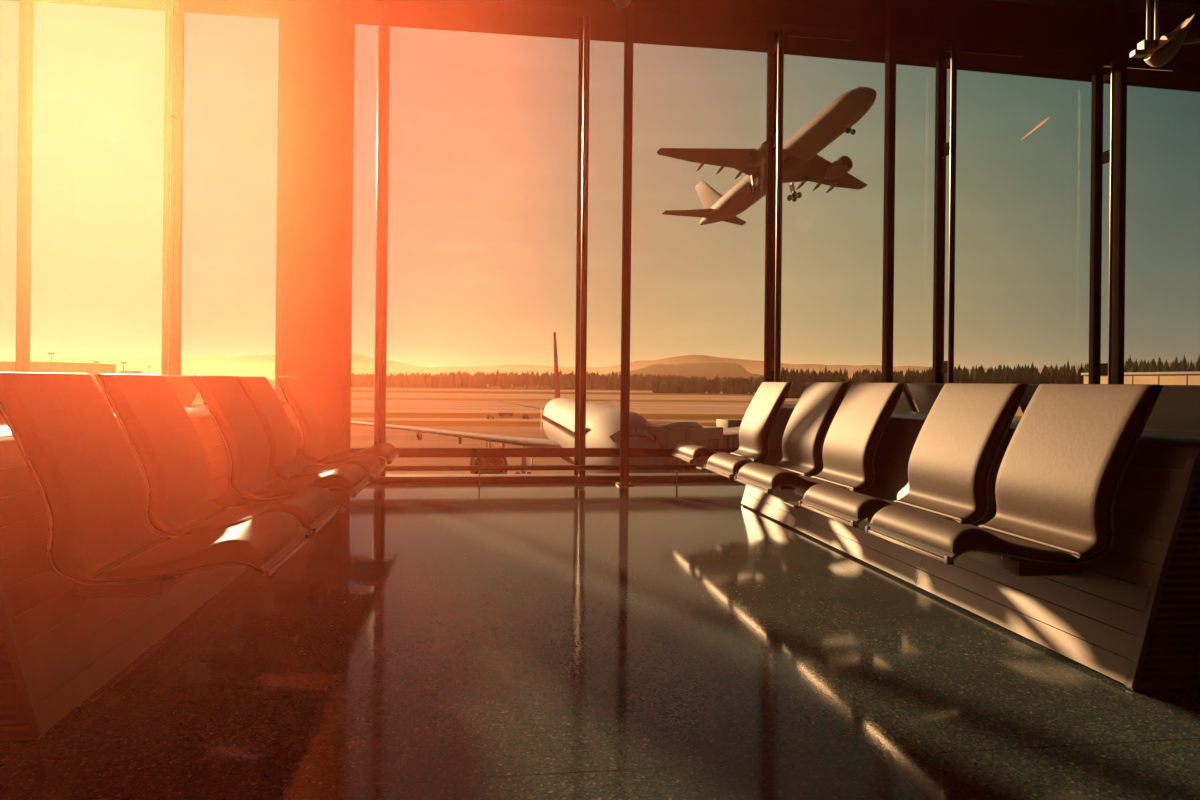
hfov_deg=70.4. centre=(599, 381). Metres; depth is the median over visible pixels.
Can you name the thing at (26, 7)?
window mullion
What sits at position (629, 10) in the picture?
window mullion
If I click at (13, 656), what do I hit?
grille
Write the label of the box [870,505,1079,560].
seat cushion
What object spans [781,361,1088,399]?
treeline
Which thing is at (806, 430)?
lounge seat
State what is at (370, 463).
seat cushion
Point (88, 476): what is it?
lounge seat
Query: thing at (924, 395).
lounge seat
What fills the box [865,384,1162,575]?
lounge seat
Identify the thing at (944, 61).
window mullion
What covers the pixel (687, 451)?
seat cushion
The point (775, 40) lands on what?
trim
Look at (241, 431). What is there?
lounge seat
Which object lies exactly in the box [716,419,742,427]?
truck
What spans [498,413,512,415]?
trailer
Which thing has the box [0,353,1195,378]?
hill
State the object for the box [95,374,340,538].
lounge seat
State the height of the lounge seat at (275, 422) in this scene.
0.689 m
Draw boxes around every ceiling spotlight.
[610,0,630,7]
[1130,0,1199,66]
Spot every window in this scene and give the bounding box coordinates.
[350,448,364,451]
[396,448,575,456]
[586,448,738,456]
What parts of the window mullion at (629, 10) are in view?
plate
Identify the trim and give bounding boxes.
[368,473,737,482]
[374,1,389,477]
[574,15,589,476]
[764,30,783,381]
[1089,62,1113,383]
[1144,0,1199,4]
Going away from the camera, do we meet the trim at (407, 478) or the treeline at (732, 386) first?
the trim at (407, 478)
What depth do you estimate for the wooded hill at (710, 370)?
2136.04 m
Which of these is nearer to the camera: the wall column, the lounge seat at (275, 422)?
the lounge seat at (275, 422)
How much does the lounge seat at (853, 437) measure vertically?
0.689 m
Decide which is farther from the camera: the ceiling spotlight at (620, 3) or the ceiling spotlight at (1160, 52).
the ceiling spotlight at (620, 3)
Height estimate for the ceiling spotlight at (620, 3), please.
0.832 m
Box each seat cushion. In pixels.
[93,512,302,580]
[181,487,335,535]
[255,464,366,496]
[289,453,380,478]
[320,442,395,463]
[675,442,750,460]
[707,453,801,475]
[738,463,849,489]
[803,483,956,521]
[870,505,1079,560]
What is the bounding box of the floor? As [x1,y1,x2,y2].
[0,481,1199,799]
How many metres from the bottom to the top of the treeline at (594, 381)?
20.537 m
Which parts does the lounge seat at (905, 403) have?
backrest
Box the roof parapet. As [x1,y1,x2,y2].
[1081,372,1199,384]
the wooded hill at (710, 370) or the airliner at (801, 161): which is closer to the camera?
the airliner at (801, 161)
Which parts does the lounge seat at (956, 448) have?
trim, backrest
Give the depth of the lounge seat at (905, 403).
5.30 m
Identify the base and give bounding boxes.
[0,400,310,740]
[741,403,1199,689]
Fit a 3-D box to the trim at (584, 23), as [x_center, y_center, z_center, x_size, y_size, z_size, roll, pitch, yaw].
[-0.161,-1.295,8.040,0.090,4.407,0.289,1,0,-8]
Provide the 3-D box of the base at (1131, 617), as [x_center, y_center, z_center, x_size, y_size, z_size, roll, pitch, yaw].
[1.776,0.568,4.685,0.800,0.793,4.000,1,0,-8]
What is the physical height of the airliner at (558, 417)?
11.717 m
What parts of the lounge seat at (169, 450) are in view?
backrest, trim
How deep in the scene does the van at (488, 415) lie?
157.48 m
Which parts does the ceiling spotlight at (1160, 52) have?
hanger rod, hanger rod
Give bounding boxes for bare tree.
[853,369,871,382]
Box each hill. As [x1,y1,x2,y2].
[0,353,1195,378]
[600,362,763,379]
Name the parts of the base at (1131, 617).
frame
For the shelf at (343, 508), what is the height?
0.094 m
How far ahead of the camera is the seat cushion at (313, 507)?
3.28 m
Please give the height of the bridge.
5.343 m
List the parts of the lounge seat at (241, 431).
backrest, trim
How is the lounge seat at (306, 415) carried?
attached to the base at (58, 647)
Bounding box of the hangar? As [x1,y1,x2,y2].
[0,361,116,391]
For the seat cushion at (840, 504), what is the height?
0.105 m
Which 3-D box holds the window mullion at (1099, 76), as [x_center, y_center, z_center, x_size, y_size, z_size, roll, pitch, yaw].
[5.213,-1.196,8.799,0.090,4.320,0.289,1,0,-8]
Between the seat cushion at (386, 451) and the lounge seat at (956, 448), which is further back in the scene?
the seat cushion at (386, 451)
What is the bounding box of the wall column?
[275,0,354,489]
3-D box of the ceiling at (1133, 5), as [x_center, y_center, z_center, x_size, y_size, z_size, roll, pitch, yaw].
[0.569,-4.024,1.630,19.500,0.240,13.080,1,0,-8]
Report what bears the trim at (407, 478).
on the floor
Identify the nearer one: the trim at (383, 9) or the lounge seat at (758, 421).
the lounge seat at (758, 421)
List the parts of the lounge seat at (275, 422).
backrest, trim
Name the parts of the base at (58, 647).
frame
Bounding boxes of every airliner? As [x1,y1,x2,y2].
[351,332,739,473]
[657,87,876,224]
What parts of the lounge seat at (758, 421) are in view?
trim, backrest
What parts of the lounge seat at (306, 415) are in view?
backrest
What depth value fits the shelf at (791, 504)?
4.15 m
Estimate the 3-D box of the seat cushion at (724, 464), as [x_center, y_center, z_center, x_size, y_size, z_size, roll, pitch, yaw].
[0.983,0.532,5.457,0.447,0.105,0.594,1,0,-8]
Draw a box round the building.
[119,371,141,373]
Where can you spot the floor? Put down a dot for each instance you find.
(583, 640)
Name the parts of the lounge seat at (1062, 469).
trim, backrest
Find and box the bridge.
[645,420,739,472]
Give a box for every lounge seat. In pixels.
[0,372,308,597]
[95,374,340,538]
[166,375,198,405]
[191,375,370,505]
[234,376,383,480]
[275,377,398,467]
[672,382,792,462]
[704,382,850,489]
[734,382,905,496]
[799,383,1028,526]
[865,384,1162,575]
[894,387,917,411]
[907,383,945,412]
[1020,384,1039,413]
[1145,385,1199,431]
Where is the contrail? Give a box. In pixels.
[1021,117,1048,139]
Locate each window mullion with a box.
[15,0,33,371]
[161,0,184,375]
[616,0,633,485]
[882,0,896,382]
[932,46,956,382]
[1111,0,1127,383]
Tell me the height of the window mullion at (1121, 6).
4.860 m
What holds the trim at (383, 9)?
on the trim at (407, 478)
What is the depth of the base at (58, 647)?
2.44 m
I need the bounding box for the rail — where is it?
[383,465,703,484]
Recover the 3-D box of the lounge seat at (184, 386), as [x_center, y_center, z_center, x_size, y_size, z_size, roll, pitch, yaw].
[-2.781,0.306,4.925,0.762,0.689,0.615,1,0,-8]
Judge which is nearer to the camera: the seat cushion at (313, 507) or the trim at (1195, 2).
the seat cushion at (313, 507)
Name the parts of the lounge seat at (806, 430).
trim, backrest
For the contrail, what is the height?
83.070 m
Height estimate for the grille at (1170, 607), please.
0.709 m
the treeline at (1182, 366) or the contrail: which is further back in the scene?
the contrail
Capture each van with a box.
[487,384,500,388]
[487,414,493,418]
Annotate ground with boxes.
[192,379,1022,474]
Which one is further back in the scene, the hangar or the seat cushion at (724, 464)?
the hangar
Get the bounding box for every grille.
[0,627,27,724]
[1141,466,1199,675]
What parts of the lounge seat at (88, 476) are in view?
backrest, trim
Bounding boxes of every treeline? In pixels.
[351,370,763,390]
[652,374,763,393]
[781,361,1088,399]
[1084,354,1199,371]
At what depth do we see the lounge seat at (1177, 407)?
3.23 m
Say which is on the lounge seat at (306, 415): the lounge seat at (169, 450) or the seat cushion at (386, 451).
the seat cushion at (386, 451)
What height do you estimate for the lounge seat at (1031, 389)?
0.689 m
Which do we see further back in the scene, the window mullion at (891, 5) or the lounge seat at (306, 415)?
the window mullion at (891, 5)
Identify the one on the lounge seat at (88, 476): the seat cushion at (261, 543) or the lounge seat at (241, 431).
the seat cushion at (261, 543)
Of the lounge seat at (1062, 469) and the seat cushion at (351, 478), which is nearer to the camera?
the lounge seat at (1062, 469)
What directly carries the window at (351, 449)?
on the trim at (407, 478)
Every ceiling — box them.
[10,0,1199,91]
[991,0,1199,16]
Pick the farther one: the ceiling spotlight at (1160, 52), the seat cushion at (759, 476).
the ceiling spotlight at (1160, 52)
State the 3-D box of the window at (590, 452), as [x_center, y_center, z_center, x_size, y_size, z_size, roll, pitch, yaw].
[0.755,-1.289,8.293,1.814,4.393,0.105,1,0,-8]
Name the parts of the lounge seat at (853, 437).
trim, backrest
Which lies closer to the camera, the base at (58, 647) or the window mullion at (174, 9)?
the base at (58, 647)

